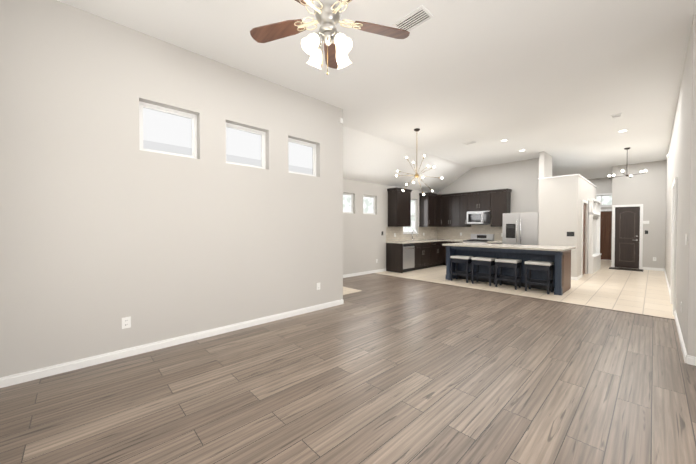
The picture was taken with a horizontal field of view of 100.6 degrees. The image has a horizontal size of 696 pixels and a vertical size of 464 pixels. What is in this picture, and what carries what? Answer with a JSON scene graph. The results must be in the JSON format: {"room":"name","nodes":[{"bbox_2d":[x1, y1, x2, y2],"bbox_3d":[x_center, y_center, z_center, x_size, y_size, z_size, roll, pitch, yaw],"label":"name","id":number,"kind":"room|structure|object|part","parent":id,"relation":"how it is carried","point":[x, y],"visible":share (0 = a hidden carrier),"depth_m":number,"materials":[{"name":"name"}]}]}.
{"room":"living room","nodes":[
{"label":"living room","id":0,"kind":"room"},
{"bbox_2d":[0,0,342,377],"bbox_3d":[-1.655,-0.444,3.756,4.160,3.490,0.150,-1,1,-43],"label":"wall","id":1,"kind":"structure","parent":0,"point":[107,225],"depth_m":3.07,"materials":[{"name":"paint"}]},
{"bbox_2d":[122,316,130,328],"bbox_3d":[-2.328,0.953,3.033,0.075,0.115,0.008,-1,1,-43],"label":"outlet","id":2,"kind":"object","parent":1,"relation":"attached to","point":[126,322],"visible":1,"depth_m":3.03,"materials":[{"name":"white plastic"}]},
{"bbox_2d":[139,101,196,158],"bbox_3d":[-2.104,-1.163,3.391,0.600,0.560,0.040,-1,1,-43],"label":"living room window","id":3,"kind":"structure","parent":1,"relation":"in","point":[167,132],"depth_m":3.39,"materials":[{"name":"white glass"}]},
{"bbox_2d":[226,123,265,168],"bbox_3d":[-1.438,-1.173,4.019,0.610,0.560,0.040,-1,1,-43],"label":"living room window","id":4,"kind":"structure","parent":1,"relation":"in","point":[247,147],"depth_m":4.04,"materials":[{"name":"white glass"}]},
{"bbox_2d":[288,138,315,176],"bbox_3d":[-0.766,-1.182,4.653,0.600,0.560,0.040,-1,1,-43],"label":"living room window","id":5,"kind":"structure","parent":1,"relation":"in","point":[299,157],"depth_m":4.68,"materials":[{"name":"white glass"}]},
{"bbox_2d":[304,145,312,174],"bbox_3d":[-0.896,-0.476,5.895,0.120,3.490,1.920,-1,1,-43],"label":"window frame","id":6,"kind":"structure","parent":0,"point":[312,159],"depth_m":5.57,"materials":[{"name":"paint"}]},
{"bbox_2d":[146,108,471,192],"bbox_3d":[2.189,-1.881,9.103,17.200,0.979,1.460,-1,1,-43],"label":"ceiling","id":7,"kind":"structure","parent":0,"point":[369,158],"depth_m":8.04,"materials":[{"name":"paint"}]},
{"bbox_2d":[0,273,695,463],"bbox_3d":[1.136,1.374,2.946,7.150,0.120,9.300,-1,1,-43],"label":"floor","id":8,"kind":"structure","parent":0,"point":[381,369],"depth_m":2.37,"materials":[{"name":"brown wood"}]},
{"bbox_2d":[343,287,361,294],"bbox_3d":[-0.561,1.260,6.390,1.010,0.004,1.460,-1,1,-43],"label":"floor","id":9,"kind":"structure","parent":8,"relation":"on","point":[346,290],"depth_m":6.22,"materials":[{"name":"beige tile"}]},
{"bbox_2d":[373,273,674,319],"bbox_3d":[3.788,1.274,5.345,0.040,0.006,8.950,-1,1,-43],"label":"transition strip","id":10,"kind":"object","parent":8,"relation":"on","point":[541,299],"depth_m":5.37,"materials":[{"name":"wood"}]},
{"bbox_2d":[57,0,695,178],"bbox_3d":[5.336,-2.249,5.763,17.200,0.140,7.710,-1,1,-43],"label":"ceiling","id":11,"kind":"structure","parent":0,"point":[560,82],"depth_m":3.77,"materials":[{"name":"paint"}]},
{"bbox_2d":[250,0,409,74],"bbox_3d":[-0.145,-1.635,2.102,1.267,0.978,1.261,-1,1,-43],"label":"ceiling fan","id":12,"kind":"object","parent":11,"relation":"hanging from","point":[337,45],"visible":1,"depth_m":2.19,"materials":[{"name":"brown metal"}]},
{"bbox_2d":[392,5,433,31],"bbox_3d":[0.653,-2.128,2.918,0.220,0.013,0.360,-1,1,-43],"label":"ceiling vent","id":13,"kind":"object","parent":11,"relation":"in","point":[416,18],"visible":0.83,"depth_m":2.90,"materials":[{"name":"white metal"}]},
{"bbox_2d":[395,128,442,195],"bbox_3d":[1.475,-1.469,6.139,0.880,1.432,0.974,-1,1,-43],"label":"sputnik chandelier","id":14,"kind":"object","parent":11,"relation":"hanging from","point":[416,175],"visible":1,"depth_m":6.12,"materials":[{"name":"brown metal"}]},
{"bbox_2d":[463,141,477,144],"bbox_3d":[3.009,-2.192,7.122,0.160,0.013,0.300,-1,1,-43],"label":"ceiling vent","id":15,"kind":"object","parent":11,"relation":"in","point":[468,143],"visible":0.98,"depth_m":7.11,"materials":[{"name":"white metal"}]},
{"bbox_2d":[610,113,621,117],"bbox_3d":[5.004,-2.166,5.388,0.160,0.013,0.160,-1,1,-43],"label":"ceiling vent","id":16,"kind":"object","parent":11,"relation":"in","point":[615,115],"visible":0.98,"depth_m":5.37,"materials":[{"name":"white metal"}]},
{"bbox_2d":[608,147,646,177],"bbox_3d":[7.345,-1.827,7.604,0.768,0.761,0.737,-1,1,-43],"label":"pendant light","id":17,"kind":"object","parent":11,"relation":"hanging from","point":[627,175],"visible":1,"depth_m":7.59,"materials":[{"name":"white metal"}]},
{"bbox_2d":[343,178,436,274],"bbox_3d":[0.966,-0.127,8.896,6.940,2.700,0.120,-1,1,-43],"label":"wall","id":18,"kind":"structure","parent":0,"point":[364,244],"depth_m":8.39,"materials":[{"name":"paint"}]},
{"bbox_2d":[343,193,352,213],"bbox_3d":[-0.091,-0.792,7.937,0.620,0.560,0.040,-1,1,-43],"label":"kitchen window","id":19,"kind":"structure","parent":18,"relation":"in","point":[347,202],"depth_m":8.04,"materials":[{"name":"white glass"}]},
{"bbox_2d":[363,195,374,214],"bbox_3d":[0.593,-0.802,8.582,0.600,0.560,0.040,-1,1,-43],"label":"kitchen window","id":20,"kind":"structure","parent":18,"relation":"in","point":[368,205],"depth_m":8.62,"materials":[{"name":"white glass"}]},
{"bbox_2d":[387,187,410,226],"bbox_3d":[1.637,-0.751,9.195,0.740,1.159,0.348,-1,1,-43],"label":"upper cabinet","id":21,"kind":"object","parent":18,"relation":"attached to","point":[399,202],"depth_m":8.99,"materials":[{"name":"brown wood"}]},
{"bbox_2d":[403,199,415,232],"bbox_3d":[2.098,-0.559,10.007,0.880,1.190,0.040,-1,1,-43],"label":"kitchen window","id":22,"kind":"structure","parent":18,"relation":"in","point":[413,220],"depth_m":10.20,"materials":[{"name":"white glass"}]},
{"bbox_2d":[386,227,437,241],"bbox_3d":[2.326,0.049,10.080,3.100,0.468,0.029,-1,1,-43],"label":"backsplash","id":23,"kind":"structure","parent":18,"relation":"attached to","point":[429,232],"depth_m":9.93,"materials":[{"name":"tile"}]},
{"bbox_2d":[419,192,434,226],"bbox_3d":[2.868,-0.769,10.356,0.564,1.159,0.348,-1,1,-43],"label":"upper cabinet","id":24,"kind":"object","parent":18,"relation":"attached to","point":[426,202],"depth_m":10.17,"materials":[{"name":"brown wood"}]},
{"bbox_2d":[435,195,442,226],"bbox_3d":[3.169,-0.773,10.607,0.467,1.159,0.396,-1,1,-43],"label":"upper cabinet","id":25,"kind":"object","parent":18,"relation":"attached to","point":[438,198],"depth_m":10.55,"materials":[{"name":"brown wood"}]},
{"bbox_2d":[437,158,538,239],"bbox_3d":[4.660,-0.538,9.944,0.120,3.490,3.660,-1,1,-43],"label":"wall","id":26,"kind":"structure","parent":0,"point":[520,179],"depth_m":9.24,"materials":[{"name":"paint"}]},
{"bbox_2d":[443,195,450,226],"bbox_3d":[3.671,-0.773,10.610,0.394,1.159,0.422,-1,1,-43],"label":"upper cabinet","id":27,"kind":"object","parent":26,"relation":"attached to","point":[444,210],"depth_m":10.48,"materials":[{"name":"brown wood"}]},
{"bbox_2d":[451,195,462,226],"bbox_3d":[3.914,-0.769,10.386,0.348,1.159,0.484,-1,1,-43],"label":"upper cabinet","id":28,"kind":"object","parent":26,"relation":"attached to","point":[456,200],"depth_m":10.20,"materials":[{"name":"brown wood"}]},
{"bbox_2d":[463,192,470,226],"bbox_3d":[4.132,-0.766,10.155,0.348,1.159,0.401,-1,1,-43],"label":"upper cabinet","id":29,"kind":"object","parent":26,"relation":"attached to","point":[466,195],"depth_m":9.96,"materials":[{"name":"brown wood"}]},
{"bbox_2d":[438,225,502,240],"bbox_3d":[4.338,0.012,10.205,0.003,0.538,2.550,-1,1,-43],"label":"backsplash","id":30,"kind":"structure","parent":26,"relation":"attached to","point":[442,232],"depth_m":10.29,"materials":[{"name":"tile"}]},
{"bbox_2d":[471,191,490,210],"bbox_3d":[4.488,-1.023,9.774,0.348,0.634,0.772,-1,1,-43],"label":"upper cabinet","id":31,"kind":"object","parent":26,"relation":"attached to","point":[480,200],"depth_m":9.59,"materials":[{"name":"brown wood"}]},
{"bbox_2d":[467,211,490,224],"bbox_3d":[4.453,-0.472,9.749,0.445,0.445,0.756,-1,1,-43],"label":"microwave","id":32,"kind":"object","parent":31,"relation":"attached to","point":[478,217],"visible":0.94,"depth_m":9.59,"materials":[{"name":"silver metal"}]},
{"bbox_2d":[491,191,510,226],"bbox_3d":[4.896,-0.754,9.346,0.348,1.159,0.552,-1,1,-43],"label":"upper cabinet","id":33,"kind":"object","parent":26,"relation":"attached to","point":[500,200],"depth_m":9.20,"materials":[{"name":"brown wood"}]},
{"bbox_2d":[376,259,674,318],"bbox_3d":[7.390,1.284,8.849,10.050,0.120,9.300,-1,1,-43],"label":"floor","id":34,"kind":"structure","parent":0,"point":[645,292],"depth_m":6.45,"materials":[{"name":"beige tile"}]},
{"bbox_2d":[403,243,414,271],"bbox_3d":[1.673,0.784,9.013,0.600,0.876,0.646,-1,1,-43],"label":"dishwasher","id":35,"kind":"object","parent":34,"relation":"on","point":[408,256],"visible":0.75,"depth_m":8.82,"materials":[{"name":"silver metal"}]},
{"bbox_2d":[398,243,429,270],"bbox_3d":[2.229,0.773,9.591,0.994,0.880,0.619,-1,1,-43],"label":"base cabinet","id":36,"kind":"object","parent":34,"relation":"on","point":[429,253],"depth_m":9.23,"materials":[{"name":"black wood"}]},
{"bbox_2d":[398,239,437,242],"bbox_3d":[2.523,0.309,9.850,3.127,0.040,0.635,-1,1,-43],"label":"countertop","id":37,"kind":"structure","parent":36,"relation":"on","point":[428,240],"depth_m":9.54,"materials":[{"name":"beige stone"}]},
{"bbox_2d":[430,239,445,266],"bbox_3d":[2.875,0.764,10.152,1.011,0.880,0.690,-1,1,-43],"label":"base cabinet","id":38,"kind":"object","parent":34,"relation":"on","point":[437,251],"depth_m":10.04,"materials":[{"name":"black wood"}]},
{"bbox_2d":[446,239,453,243],"bbox_3d":[3.850,0.763,10.226,0.691,0.880,0.721,-1,1,-43],"label":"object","id":39,"kind":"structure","parent":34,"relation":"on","point":[448,241],"depth_m":10.16,"materials":[{"name":"beige"}]},
{"bbox_2d":[450,255,472,282],"bbox_3d":[2.898,0.929,7.353,0.334,0.635,0.464,-1,1,-43],"label":"stool","id":40,"kind":"object","parent":34,"relation":"on","point":[457,259],"visible":0.9,"depth_m":7.28,"materials":[{"name":"black wood"}]},
{"bbox_3d":[2.898,0.641,7.349,0.334,0.059,0.464,-1,1,-43],"label":"seat","id":41,"kind":"part","parent":40,"relation":"part of","materials":[{"name":"white fabric"}]},
{"bbox_2d":[463,234,493,242],"bbox_3d":[4.361,0.642,9.679,0.697,1.140,0.760,-1,1,-43],"label":"range","id":42,"kind":"object","parent":34,"relation":"on","point":[480,238],"visible":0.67,"depth_m":9.72,"materials":[{"name":"silver metal"}]},
{"bbox_2d":[471,257,495,285],"bbox_3d":[3.268,0.935,6.960,0.334,0.635,0.464,-1,1,-43],"label":"stool","id":43,"kind":"object","parent":34,"relation":"on","point":[486,261],"visible":0.98,"depth_m":6.89,"materials":[{"name":"black wood"}]},
{"bbox_3d":[3.268,0.647,6.956,0.334,0.059,0.464,-1,1,-43],"label":"seat","id":44,"kind":"part","parent":43,"relation":"part of","materials":[{"name":"white fabric"}]},
{"bbox_2d":[487,241,501,243],"bbox_3d":[4.808,0.758,9.240,0.652,0.920,0.486,-1,1,-43],"label":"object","id":45,"kind":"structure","parent":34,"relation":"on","point":[494,242],"depth_m":9.11,"materials":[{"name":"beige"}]},
{"bbox_2d":[495,258,521,289],"bbox_3d":[3.639,0.941,6.568,0.334,0.635,0.464,-1,1,-43],"label":"stool","id":46,"kind":"object","parent":34,"relation":"on","point":[508,263],"visible":1,"depth_m":6.50,"materials":[{"name":"black wood"}]},
{"bbox_3d":[3.639,0.653,6.563,0.334,0.059,0.464,-1,1,-43],"label":"seat","id":47,"kind":"part","parent":46,"relation":"part of","materials":[{"name":"white fabric"}]},
{"bbox_2d":[446,246,570,295],"bbox_3d":[3.785,0.808,7.020,1.030,0.888,2.484,-1,1,-43],"label":"kitchen island","id":48,"kind":"object","parent":34,"relation":"on","point":[559,257],"depth_m":6.57,"materials":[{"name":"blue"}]},
{"bbox_2d":[442,242,573,249],"bbox_3d":[3.769,0.342,6.997,1.160,0.040,2.600,-1,1,-43],"label":"island countertop","id":49,"kind":"structure","parent":48,"relation":"on","point":[492,246],"depth_m":6.56,"materials":[{"name":"beige stone"}]},
{"bbox_2d":[502,212,538,244],"bbox_3d":[5.229,0.333,8.623,0.839,1.790,0.920,-1,1,-43],"label":"refrigerator","id":50,"kind":"object","parent":34,"relation":"on","point":[520,228],"visible":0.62,"depth_m":8.33,"materials":[{"name":"grey metal"}]},
{"bbox_2d":[524,260,553,293],"bbox_3d":[4.051,0.948,6.132,0.334,0.635,0.464,-1,1,-43],"label":"stool","id":51,"kind":"object","parent":34,"relation":"on","point":[530,265],"visible":1,"depth_m":6.06,"materials":[{"name":"black wood"}]},
{"bbox_3d":[4.051,0.660,6.127,0.334,0.059,0.464,-1,1,-43],"label":"seat","id":52,"kind":"part","parent":51,"relation":"part of","materials":[{"name":"white fabric"}]},
{"bbox_2d":[587,199,601,273],"bbox_3d":[7.734,0.121,9.043,1.740,2.200,0.160,-1,1,-43],"label":"hall tree","id":53,"kind":"object","parent":34,"relation":"on","point":[594,253],"visible":1,"depth_m":8.89,"materials":[{"name":"white wood"}]},
{"bbox_2d":[609,267,642,271],"bbox_3d":[9.030,1.210,9.391,0.520,0.012,0.800,-1,1,-43],"label":"door mat","id":54,"kind":"object","parent":34,"relation":"on","point":[626,269],"visible":1,"depth_m":9.29,"materials":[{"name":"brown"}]},
{"bbox_2d":[538,151,551,245],"bbox_3d":[5.667,-0.512,8.295,0.920,3.490,0.120,-1,1,-43],"label":"wall column","id":55,"kind":"structure","parent":0,"point":[545,164],"depth_m":7.99,"materials":[{"name":"paint"}]},
{"bbox_2d":[543,175,595,276],"bbox_3d":[6.823,-0.126,8.883,3.400,2.700,0.860,-1,1,-43],"label":"wall","id":56,"kind":"structure","parent":0,"point":[565,196],"depth_m":7.66,"materials":[{"name":"paint"}]},
{"bbox_2d":[0,267,695,387],"bbox_3d":[4.750,1.220,6.335,16.740,0.085,8.830,-1,1,-43],"label":"baseboard","id":57,"kind":"structure","parent":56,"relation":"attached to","point":[18,378],"depth_m":3.22,"materials":[{"name":"white wood"}]},
{"bbox_2d":[538,174,596,187],"bbox_3d":[6.823,-1.491,8.862,3.440,0.030,0.900,-1,1,-43],"label":"trim","id":58,"kind":"structure","parent":56,"relation":"on","point":[569,175],"depth_m":7.77,"materials":[{"name":"white"}]},
{"bbox_2d":[583,203,585,273],"bbox_3d":[6.667,0.205,8.178,0.752,2.034,0.099,-1,1,-43],"label":"pantry door","id":59,"kind":"structure","parent":56,"relation":"in","point":[584,211],"depth_m":8.30,"materials":[{"name":"brown wood"}]},
{"bbox_2d":[581,200,587,276],"bbox_3d":[6.688,0.175,8.156,0.900,2.120,0.018,-1,1,-43],"label":"door frame","id":60,"kind":"structure","parent":56,"relation":"attached to","point":[584,201],"depth_m":7.90,"materials":[{"name":"white wood"}]},
{"bbox_2d":[587,177,611,209],"bbox_3d":[10.259,-0.580,12.753,0.120,3.490,2.720,-1,1,-43],"label":"wall","id":61,"kind":"structure","parent":0,"point":[603,185],"depth_m":12.13,"materials":[{"name":"paint"}]},
{"bbox_2d":[596,193,611,210],"bbox_3d":[10.683,-0.222,12.209,0.018,2.790,1.000,-1,1,-43],"label":"door frame","id":62,"kind":"structure","parent":61,"relation":"attached to","point":[608,205],"depth_m":12.06,"materials":[{"name":"white wood"}]},
{"bbox_2d":[596,195,611,205],"bbox_3d":[10.718,-1.327,12.226,0.020,0.440,0.860,-1,1,-43],"label":"transom window","id":63,"kind":"structure","parent":61,"relation":"in","point":[605,200],"depth_m":12.14,"materials":[{"name":"white glass"}]},
{"bbox_2d":[600,211,611,259],"bbox_3d":[10.704,0.144,12.235,0.099,2.034,0.852,-1,1,-43],"label":"entry door","id":64,"kind":"structure","parent":61,"relation":"in","point":[605,231],"depth_m":12.12,"materials":[{"name":"brown wood"}]},
{"bbox_2d":[611,166,617,262],"bbox_3d":[10.090,-0.551,10.806,2.800,3.490,0.120,-1,1,-43],"label":"wall","id":65,"kind":"structure","parent":0,"point":[615,168],"depth_m":9.83,"materials":[{"name":"paint"}]},
{"bbox_2d":[618,160,666,267],"bbox_3d":[9.592,-0.529,9.380,0.120,3.490,1.210,-1,1,-43],"label":"wall","id":66,"kind":"structure","parent":0,"point":[647,189],"depth_m":9.23,"materials":[{"name":"paint"}]},
{"bbox_2d":[611,204,642,268],"bbox_3d":[9.329,0.152,9.657,0.138,2.120,0.740,-1,1,-43],"label":"door frame","id":67,"kind":"structure","parent":66,"relation":"attached to","point":[641,236],"depth_m":9.51,"materials":[{"name":"white wood"}]},
{"bbox_2d":[615,207,639,268],"bbox_3d":[9.306,0.183,9.637,0.099,2.034,0.592,-1,1,-43],"label":"hall door","id":68,"kind":"structure","parent":66,"relation":"in","point":[627,230],"depth_m":9.63,"materials":[{"name":"brown wood"}]},
{"bbox_2d":[665,14,695,356],"bbox_3d":[6.723,-0.477,5.923,9.040,3.490,0.120,-1,1,-43],"label":"wall","id":69,"kind":"structure","parent":0,"point":[681,163],"depth_m":3.07,"materials":[{"name":"paint"}]},
{"bbox_2d":[670,177,677,314],"bbox_3d":[5.477,0.219,4.777,1.070,2.135,0.148,-1,1,-43],"label":"door frame","id":70,"kind":"structure","parent":69,"relation":"attached to","point":[674,241],"depth_m":4.47,"materials":[{"name":"white wood"}]}
]}

